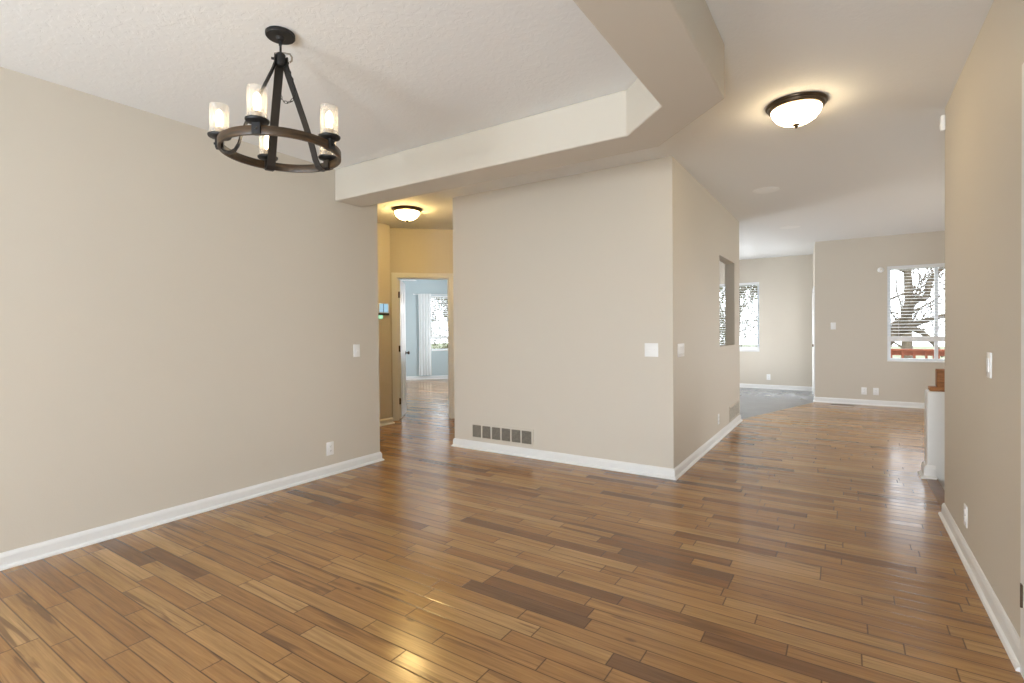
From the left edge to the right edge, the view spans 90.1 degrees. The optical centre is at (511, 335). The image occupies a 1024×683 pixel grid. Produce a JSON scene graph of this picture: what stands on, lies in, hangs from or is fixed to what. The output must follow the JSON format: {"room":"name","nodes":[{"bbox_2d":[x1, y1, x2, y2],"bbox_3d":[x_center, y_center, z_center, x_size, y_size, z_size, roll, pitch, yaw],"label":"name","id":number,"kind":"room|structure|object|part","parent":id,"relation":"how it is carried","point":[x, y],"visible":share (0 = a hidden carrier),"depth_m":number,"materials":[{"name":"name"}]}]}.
{"room":"empty dining room","nodes":[
{"label":"empty dining room","id":0,"kind":"room"},
{"bbox_2d":[0,67,379,552],"bbox_3d":[-3.300,-0.084,2.107,0.115,2.739,7.078,0,1,33],"label":"wall","id":1,"kind":"structure","parent":0,"point":[181,319],"depth_m":3.42,"materials":[{"name":"beige paint"}]},
{"bbox_2d":[0,452,383,570],"bbox_3d":[-3.219,1.240,2.201,0.145,0.088,6.928,0,1,33],"label":"baseboard","id":2,"kind":"structure","parent":1,"relation":"attached to","point":[34,552],"depth_m":3.44,"materials":[{"name":"white paint"}]},
{"bbox_2d":[327,441,333,455],"bbox_3d":[-1.621,1.010,4.560,0.010,0.118,0.074,0,1,33],"label":"outlet","id":3,"kind":"object","parent":1,"relation":"attached to","point":[330,445],"visible":1,"depth_m":4.56,"materials":[{"name":"white plastic"}]},
{"bbox_2d":[353,344,359,356],"bbox_3d":[-1.456,0.143,4.806,0.018,0.118,0.074,0,1,33],"label":"light switch","id":4,"kind":"object","parent":1,"relation":"attached to","point":[356,347],"visible":1,"depth_m":4.80,"materials":[{"name":"white plastic"}]},
{"bbox_2d":[377,222,391,418],"bbox_3d":[-2.338,-0.140,6.539,0.550,2.739,1.590,0,1,33],"label":"wall","id":5,"kind":"structure","parent":0,"point":[385,391],"depth_m":6.96,"materials":[{"name":"beige paint"}]},
{"bbox_2d":[378,303,388,318],"bbox_3d":[-1.740,-0.332,6.927,0.026,0.207,0.180,0,1,33],"label":"tablet","id":6,"kind":"object","parent":5,"relation":"attached to","point":[383,308],"visible":1,"depth_m":6.91,"materials":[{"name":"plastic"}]},
{"bbox_2d":[380,417,394,425],"bbox_3d":[-2.176,1.185,6.473,0.270,0.088,1.620,0,1,33],"label":"baseboard","id":7,"kind":"structure","parent":5,"relation":"attached to","point":[386,421],"depth_m":6.97,"materials":[{"name":"white paint"}]},
{"bbox_2d":[398,280,409,418],"bbox_3d":[-1.657,0.197,7.714,0.169,2.012,0.662,-1,1,-5],"label":"door","id":8,"kind":"structure","parent":5,"relation":"in","point":[401,285],"depth_m":7.54,"materials":[{"name":"white paint"}]},
{"bbox_2d":[391,272,454,420],"bbox_3d":[-1.278,0.159,7.394,0.884,2.105,0.141,-1,1,-12],"label":"door frame","id":9,"kind":"structure","parent":5,"relation":"attached to","point":[393,275],"depth_m":7.32,"materials":[{"name":"white paint"}]},
{"bbox_2d":[390,228,452,416],"bbox_3d":[-0.922,-0.162,7.447,2.750,2.739,0.058,-1,1,-12],"label":"wall","id":10,"kind":"structure","parent":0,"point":[411,250],"depth_m":7.32,"materials":[{"name":"beige paint"}]},
{"bbox_2d":[398,279,447,375],"bbox_3d":[-2.463,-0.215,13.470,3.300,2.739,0.180,-1,1,-12],"label":"wall","id":11,"kind":"structure","parent":0,"point":[420,286],"depth_m":13.37,"materials":[{"name":"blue paint"}]},
{"bbox_2d":[406,375,447,379],"bbox_3d":[-2.431,1.111,13.381,3.100,0.088,0.030,-1,1,-12],"label":"baseboard","id":12,"kind":"structure","parent":11,"relation":"attached to","point":[441,376],"depth_m":13.42,"materials":[{"name":"white paint"}]},
{"bbox_2d":[413,294,447,375],"bbox_3d":[-1.707,-0.027,13.476,1.760,2.130,0.118,-1,1,-12],"label":"curtain","id":13,"kind":"object","parent":11,"relation":"hanging from","point":[424,300],"visible":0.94,"depth_m":13.32,"materials":[{"name":"white fabric"}]},
{"bbox_3d":[-2.263,-0.020,13.319,0.337,2.130,0.022,-1,1,-12],"label":"panel","id":14,"kind":"part","parent":13,"relation":"part of","materials":[{"name":"white fabric"}]},
{"bbox_3d":[-1.715,-1.072,13.464,1.760,0.040,0.118,-1,1,-12],"label":"rod","id":15,"kind":"part","parent":13,"relation":"part of","materials":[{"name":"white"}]},
{"bbox_2d":[431,296,447,338],"bbox_3d":[-1.646,-0.475,13.577,1.134,1.143,0.053,-1,1,-12],"label":"window blind","id":16,"kind":"object","parent":11,"relation":"attached to","point":[432,297],"visible":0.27,"depth_m":13.51,"materials":[{"name":"white plastic"}]},
{"bbox_3d":[-1.641,0.056,13.583,1.130,0.082,0.052,-1,1,-12],"label":"rail","id":17,"kind":"part","parent":16,"relation":"part of","materials":[{"name":"white plastic"}]},
{"bbox_2d":[432,349,447,350],"bbox_3d":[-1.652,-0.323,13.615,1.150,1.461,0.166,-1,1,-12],"label":"window sill","id":18,"kind":"structure","parent":11,"relation":"in","point":[432,349],"depth_m":13.53,"materials":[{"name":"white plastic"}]},
{"bbox_2d":[0,0,993,259],"bbox_3d":[-0.508,-1.573,5.373,14.627,0.120,15.640,0,1,33],"label":"ceiling","id":19,"kind":"structure","parent":0,"point":[392,76],"depth_m":2.95,"materials":[{"name":"white paint"}]},
{"bbox_2d":[207,26,340,172],"bbox_3d":[-1.125,-1.171,2.480,0.609,0.610,0.593,0,1,1],"label":"chandelier","id":20,"kind":"object","parent":19,"relation":"hanging from","point":[259,126],"visible":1,"depth_m":2.49,"materials":[{"name":"black metal"}]},
{"bbox_3d":[-1.379,-1.021,2.407,0.033,0.083,0.033,-1,1,-21],"label":"bulb","id":21,"kind":"part","parent":20,"relation":"part of","materials":[{"name":"white glass"}]},
{"bbox_2d":[215,126,223,131],"bbox_3d":[-1.378,-0.962,2.408,0.038,0.036,0.038,-1,1,-21],"label":"socket","id":22,"kind":"object","parent":20,"relation":"attached to","point":[218,128],"depth_m":2.39,"materials":[{"name":"beige"}]},
{"bbox_3d":[-1.260,-1.113,2.452,0.248,0.498,0.040,-1,1,-21],"label":"arm","id":23,"kind":"part","parent":20,"relation":"part of","materials":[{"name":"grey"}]},
{"bbox_2d":[252,110,261,115],"bbox_3d":[-1.115,-0.962,2.236,0.038,0.036,0.038,-1,1,-3],"label":"socket","id":24,"kind":"object","parent":20,"relation":"attached to","point":[255,112],"depth_m":2.22,"materials":[{"name":"beige"}]},
{"bbox_3d":[-1.115,-1.022,2.235,0.033,0.083,0.033,-1,1,-3],"label":"bulb","id":25,"kind":"part","parent":20,"relation":"part of","materials":[{"name":"white glass"}]},
{"bbox_3d":[-1.296,-1.025,2.711,0.033,0.083,0.033,-1,1,-39],"label":"bulb","id":26,"kind":"part","parent":20,"relation":"part of","materials":[{"name":"white glass"}]},
{"bbox_3d":[-1.217,-1.116,2.611,0.040,0.498,0.248,-1,1,-39],"label":"arm","id":27,"kind":"part","parent":20,"relation":"part of","materials":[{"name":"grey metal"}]},
{"bbox_3d":[-1.132,-1.410,2.498,0.025,0.064,0.010,0,1,33],"label":"stem","id":28,"kind":"part","parent":20,"relation":"part of","materials":[{"name":"black metal"}]},
{"bbox_3d":[-1.099,-1.232,2.500,0.082,0.197,0.014,0,1,0],"label":"chain","id":29,"kind":"part","parent":20,"relation":"part of","materials":[{"name":"black metal"}]},
{"bbox_3d":[-1.053,-1.117,2.619,0.040,0.498,0.248,0,1,33],"label":"arm","id":30,"kind":"part","parent":20,"relation":"part of","materials":[{"name":"grey metal"}]},
{"bbox_2d":[325,127,333,132],"bbox_3d":[-0.869,-0.966,2.433,0.038,0.036,0.038,0,1,15],"label":"socket","id":31,"kind":"object","parent":20,"relation":"attached to","point":[329,129],"depth_m":2.42,"materials":[{"name":"beige"}]},
{"bbox_3d":[-0.870,-1.026,2.432,0.033,0.083,0.033,0,1,15],"label":"bulb","id":32,"kind":"part","parent":20,"relation":"part of","materials":[{"name":"white glass"}]},
{"bbox_2d":[392,205,421,221],"bbox_3d":[-1.258,-1.433,6.127,0.360,0.162,0.360,0,1,33],"label":"ceiling light","id":33,"kind":"object","parent":19,"relation":"attached to","point":[407,213],"visible":1,"depth_m":6.02,"materials":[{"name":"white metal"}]},
{"bbox_2d":[335,0,723,206],"bbox_3d":[-1.870,-1.313,1.142,3.338,0.284,6.700,0,1,33],"label":"ceiling soffit","id":34,"kind":"structure","parent":19,"relation":"attached to","point":[674,49],"depth_m":3.18,"materials":[{"name":"beige paint"}]},
{"bbox_2d":[753,186,780,193],"bbox_3d":[2.696,-1.536,5.414,0.268,0.006,0.268,0,1,33],"label":"recessed light","id":35,"kind":"object","parent":19,"relation":"in","point":[763,190],"visible":1,"depth_m":5.41,"materials":[{"name":"white plastic"}]},
{"bbox_2d":[765,91,827,128],"bbox_3d":[1.854,-1.429,3.336,0.360,0.162,0.360,0,1,33],"label":"ceiling light","id":36,"kind":"object","parent":19,"relation":"attached to","point":[795,110],"visible":1,"depth_m":3.24,"materials":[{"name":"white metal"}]},
{"bbox_2d":[0,379,1023,682],"bbox_3d":[-0.444,1.285,5.479,14.542,0.120,15.450,0,1,33],"label":"floor","id":37,"kind":"structure","parent":0,"point":[809,544],"depth_m":2.64,"materials":[{"name":"brown wood"}]},
{"bbox_2d":[831,403,854,405],"bbox_3d":[5.452,1.141,8.427,0.340,0.006,0.120,0,1,33],"label":"floor vent","id":38,"kind":"object","parent":37,"relation":"in","point":[831,403],"visible":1,"depth_m":8.42,"materials":[{"name":"brown metal"}]},
{"bbox_2d":[452,156,676,468],"bbox_3d":[0.391,-0.147,5.038,2.401,2.739,0.115,0,1,33],"label":"wall","id":39,"kind":"structure","parent":0,"point":[561,285],"depth_m":4.84,"materials":[{"name":"beige paint"}]},
{"bbox_2d":[471,423,533,446],"bbox_3d":[-0.111,1.027,5.312,0.775,0.170,0.008,0,1,33],"label":"air vent","id":40,"kind":"object","parent":39,"relation":"in","point":[511,435],"visible":1,"depth_m":5.30,"materials":[{"name":"beige metal"}]},
{"bbox_2d":[645,343,657,356],"bbox_3d":[1.206,0.127,4.430,0.120,0.118,0.018,0,1,33],"label":"light switch","id":41,"kind":"object","parent":39,"relation":"attached to","point":[651,349],"visible":1,"depth_m":4.43,"materials":[{"name":"white plastic"}]},
{"bbox_2d":[676,160,739,465],"bbox_3d":[2.232,-0.170,5.764,0.115,2.739,3.115,0,1,33],"label":"wall","id":42,"kind":"structure","parent":0,"point":[707,233],"depth_m":5.23,"materials":[{"name":"beige paint"}]},
{"bbox_2d":[451,415,742,479],"bbox_3d":[1.254,1.157,6.356,2.461,0.088,3.290,0,1,33],"label":"baseboard","id":43,"kind":"structure","parent":42,"relation":"attached to","point":[678,471],"depth_m":4.92,"materials":[{"name":"white paint"}]},
{"bbox_2d":[677,343,683,356],"bbox_3d":[1.477,0.131,4.495,0.010,0.116,0.196,0,1,33],"label":"light switch","id":44,"kind":"object","parent":42,"relation":"attached to","point":[680,347],"visible":1,"depth_m":4.49,"materials":[{"name":"white plastic"}]},
{"bbox_2d":[730,400,739,421],"bbox_3d":[2.932,0.988,6.721,0.008,0.195,0.700,0,1,33],"label":"air vent","id":45,"kind":"object","parent":42,"relation":"in","point":[734,408],"visible":1,"depth_m":6.71,"materials":[{"name":"beige metal"}]},
{"bbox_2d":[719,254,812,386],"bbox_3d":[4.748,-0.250,11.191,3.500,2.739,0.180,0,1,33],"label":"wall","id":46,"kind":"structure","parent":0,"point":[785,283],"depth_m":10.55,"materials":[{"name":"beige paint"}]},
{"bbox_2d":[719,282,758,351],"bbox_3d":[4.801,-0.389,11.127,1.079,1.469,0.166,0,1,33],"label":"window","id":47,"kind":"structure","parent":46,"relation":"in","point":[751,282],"depth_m":10.87,"materials":[{"name":"white plastic"}]},
{"bbox_2d":[719,282,758,350],"bbox_3d":[4.780,-0.395,11.095,1.063,1.441,0.052,0,1,33],"label":"window blind","id":48,"kind":"object","parent":47,"relation":"attached to","point":[740,284],"visible":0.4,"depth_m":10.93,"materials":[{"name":"white plastic"}]},
{"bbox_3d":[4.786,0.284,11.103,1.059,0.082,0.052,0,1,33],"label":"rail","id":49,"kind":"part","parent":48,"relation":"part of","materials":[{"name":"white plastic"}]},
{"bbox_2d":[740,383,811,390],"bbox_3d":[4.763,1.077,11.077,3.047,0.088,0.030,0,1,33],"label":"baseboard","id":50,"kind":"structure","parent":46,"relation":"attached to","point":[742,385],"depth_m":10.60,"materials":[{"name":"white paint"}]},
{"bbox_2d":[813,245,814,332],"bbox_3d":[5.731,-0.240,9.547,0.160,2.739,1.550,0,1,29],"label":"wall","id":51,"kind":"structure","parent":0,"point":[814,245],"depth_m":9.70,"materials":[{"name":"beige paint"}]},
{"bbox_2d":[812,286,814,395],"bbox_3d":[5.561,0.127,9.424,0.018,2.010,1.000,0,1,29],"label":"trim","id":52,"kind":"structure","parent":51,"relation":"attached to","point":[813,289],"depth_m":9.80,"materials":[{"name":"white paint"}]},
{"bbox_2d":[815,231,944,402],"bbox_3d":[7.060,-0.230,7.640,4.343,2.739,0.180,0,1,33],"label":"wall","id":53,"kind":"structure","parent":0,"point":[850,291],"depth_m":8.39,"materials":[{"name":"beige paint"}]},
{"bbox_2d":[831,322,835,329],"bbox_3d":[5.407,-0.158,8.603,0.074,0.118,0.018,0,1,33],"label":"light switch","id":54,"kind":"object","parent":53,"relation":"attached to","point":[833,325],"visible":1,"depth_m":8.60,"materials":[{"name":"white plastic"}]},
{"bbox_2d":[861,387,866,394],"bbox_3d":[5.776,0.913,8.385,0.074,0.118,0.010,0,1,33],"label":"outlet","id":55,"kind":"object","parent":53,"relation":"attached to","point":[863,389],"visible":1,"depth_m":8.38,"materials":[{"name":"white plastic"}]},
{"bbox_2d":[813,396,924,408],"bbox_3d":[6.970,1.095,7.702,4.205,0.088,0.210,0,1,33],"label":"baseboard","id":56,"kind":"structure","parent":53,"relation":"attached to","point":[816,399],"depth_m":8.33,"materials":[{"name":"white paint"}]},
{"bbox_2d":[873,388,878,394],"bbox_3d":[5.909,0.913,8.298,0.074,0.118,0.010,0,1,33],"label":"outlet","id":57,"kind":"object","parent":53,"relation":"attached to","point":[875,390],"visible":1,"depth_m":8.29,"materials":[{"name":"white plastic"}]},
{"bbox_2d":[877,267,883,272],"bbox_3d":[5.917,-1.048,8.201,0.088,0.088,0.109,0,1,33],"label":"security camera","id":58,"kind":"object","parent":53,"relation":"attached to","point":[881,269],"visible":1,"depth_m":8.17,"materials":[{"name":"white plastic"}]},
{"bbox_2d":[887,263,944,362],"bbox_3d":[6.647,-0.343,7.880,1.397,1.526,0.166,0,1,33],"label":"window","id":59,"kind":"structure","parent":53,"relation":"attached to","point":[889,359],"depth_m":8.07,"materials":[{"name":"white plastic"}]},
{"bbox_3d":[6.636,0.411,7.861,1.397,0.019,0.101,0,1,33],"label":"sill","id":60,"kind":"part","parent":59,"relation":"part of","materials":[{"name":"white paint"}]},
{"bbox_2d":[888,264,944,341],"bbox_3d":[6.626,-0.502,7.848,1.381,1.194,0.052,0,1,33],"label":"window blind","id":61,"kind":"object","parent":53,"relation":"attached to","point":[890,338],"visible":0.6,"depth_m":8.00,"materials":[{"name":"white plastic"}]},
{"bbox_3d":[6.630,0.054,7.854,1.377,0.082,0.052,0,1,33],"label":"rail","id":62,"kind":"part","parent":61,"relation":"part of","materials":[{"name":"white plastic"}]},
{"bbox_3d":[6.626,-0.495,7.848,0.003,1.141,0.003,0,1,33],"label":"cord","id":63,"kind":"part","parent":61,"relation":"part of","materials":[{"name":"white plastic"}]},
{"bbox_2d":[925,369,944,490],"bbox_3d":[4.877,2.043,3.536,3.150,3.518,0.170,0,1,33],"label":"wall","id":64,"kind":"structure","parent":0,"point":[935,395],"depth_m":4.28,"materials":[{"name":"white paint"}]},
{"bbox_2d":[918,0,1023,636],"bbox_3d":[1.074,-0.103,0.551,0.145,2.739,9.260,0,1,33],"label":"wall","id":65,"kind":"structure","parent":0,"point":[983,110],"depth_m":2.40,"materials":[{"name":"beige paint"}]},
{"bbox_2d":[926,479,944,505],"bbox_3d":[3.246,1.225,3.866,0.080,0.034,1.037,0,1,33],"label":"trim","id":66,"kind":"structure","parent":65,"relation":"attached to","point":[935,485],"depth_m":3.97,"materials":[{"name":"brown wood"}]},
{"bbox_2d":[939,115,945,131],"bbox_3d":[2.880,-1.418,3.420,0.029,0.105,0.040,0,1,33],"label":"sensor","id":67,"kind":"object","parent":65,"relation":"attached to","point":[942,126],"visible":1,"depth_m":3.40,"materials":[{"name":"white plastic"}]},
{"bbox_2d":[964,503,967,527],"bbox_3d":[2.507,0.997,2.828,0.010,0.118,0.074,0,1,33],"label":"outlet","id":68,"kind":"object","parent":65,"relation":"attached to","point":[965,506],"visible":1,"depth_m":2.81,"materials":[{"name":"white plastic"}]},
{"bbox_2d":[938,503,1019,671],"bbox_3d":[2.420,1.188,2.675,0.070,0.088,1.909,0,1,33],"label":"baseboard","id":69,"kind":"structure","parent":65,"relation":"attached to","point":[1009,637],"depth_m":2.36,"materials":[{"name":"white paint"}]},
{"bbox_2d":[986,352,991,377],"bbox_3d":[2.199,0.137,2.358,0.010,0.118,0.074,0,1,33],"label":"light switch","id":70,"kind":"object","parent":65,"relation":"attached to","point":[989,354],"visible":1,"depth_m":2.34,"materials":[{"name":"white plastic"}]},
{"bbox_2d":[1020,63,1023,678],"bbox_3d":[1.605,0.137,1.462,0.025,2.230,0.980,0,1,33],"label":"trim","id":71,"kind":"structure","parent":65,"relation":"attached to","point":[1022,189],"depth_m":1.86,"materials":[{"name":"white paint"}]},
{"label":"outside","id":72,"kind":"structure","parent":0,"visible":0},
{"bbox_2d":[431,343,944,358],"bbox_3d":[9.595,2.142,14.672,120.000,0.200,115.000,0,1,33],"label":"lawn","id":73,"kind":"structure","parent":72,"point":[440,344],"depth_m":55.19,"materials":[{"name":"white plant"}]},
{"bbox_2d":[431,299,447,348],"bbox_3d":[-1.503,-2.956,19.443,8.263,10.095,8.365,-1,1,-14],"label":"tree","id":74,"kind":"object","parent":73,"relation":"on","point":[435,306],"visible":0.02,"depth_m":20.51,"materials":[{"name":"grey plant"}]},
{"bbox_2d":[719,285,756,346],"bbox_3d":[8.366,-2.078,19.272,7.013,8.174,6.592,-1,1,-16],"label":"tree","id":75,"kind":"object","parent":73,"relation":"on","point":[743,289],"visible":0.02,"depth_m":18.29,"materials":[{"name":"grey plant"}]},
{"bbox_2d":[720,292,756,345],"bbox_3d":[10.256,-3.810,26.526,10.340,11.486,8.362,0,1,36],"label":"tree","id":76,"kind":"object","parent":73,"relation":"on","point":[742,302],"visible":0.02,"depth_m":25.98,"materials":[{"name":"grey plant"}]},
{"bbox_2d":[751,267,944,356],"bbox_3d":[10.072,-1.816,14.220,5.040,7.756,4.855,-1,1,-34],"label":"tree","id":77,"kind":"object","parent":73,"relation":"on","point":[900,322],"visible":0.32,"depth_m":14.02,"materials":[{"name":"grey plant"}]},
{"bbox_2d":[891,268,944,357],"bbox_3d":[17.582,-4.167,23.074,8.706,12.138,11.141,0,1,40],"label":"tree","id":78,"kind":"object","parent":73,"relation":"on","point":[904,344],"visible":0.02,"depth_m":23.64,"materials":[{"name":"grey plant"}]},
{"bbox_3d":[8.941,1.257,8.282,6.100,0.040,2.893,0,1,33],"label":"deck","id":79,"kind":"object","parent":73,"relation":"on","visible":0},
{"bbox_2d":[891,349,944,358],"bbox_3d":[9.703,1.198,9.448,6.100,1.840,0.140,0,1,33],"label":"deck railing","id":80,"kind":"object","parent":79,"relation":"attached to","point":[915,352],"visible":0.11,"depth_m":10.36,"materials":[{"name":"red wood"}]}
]}

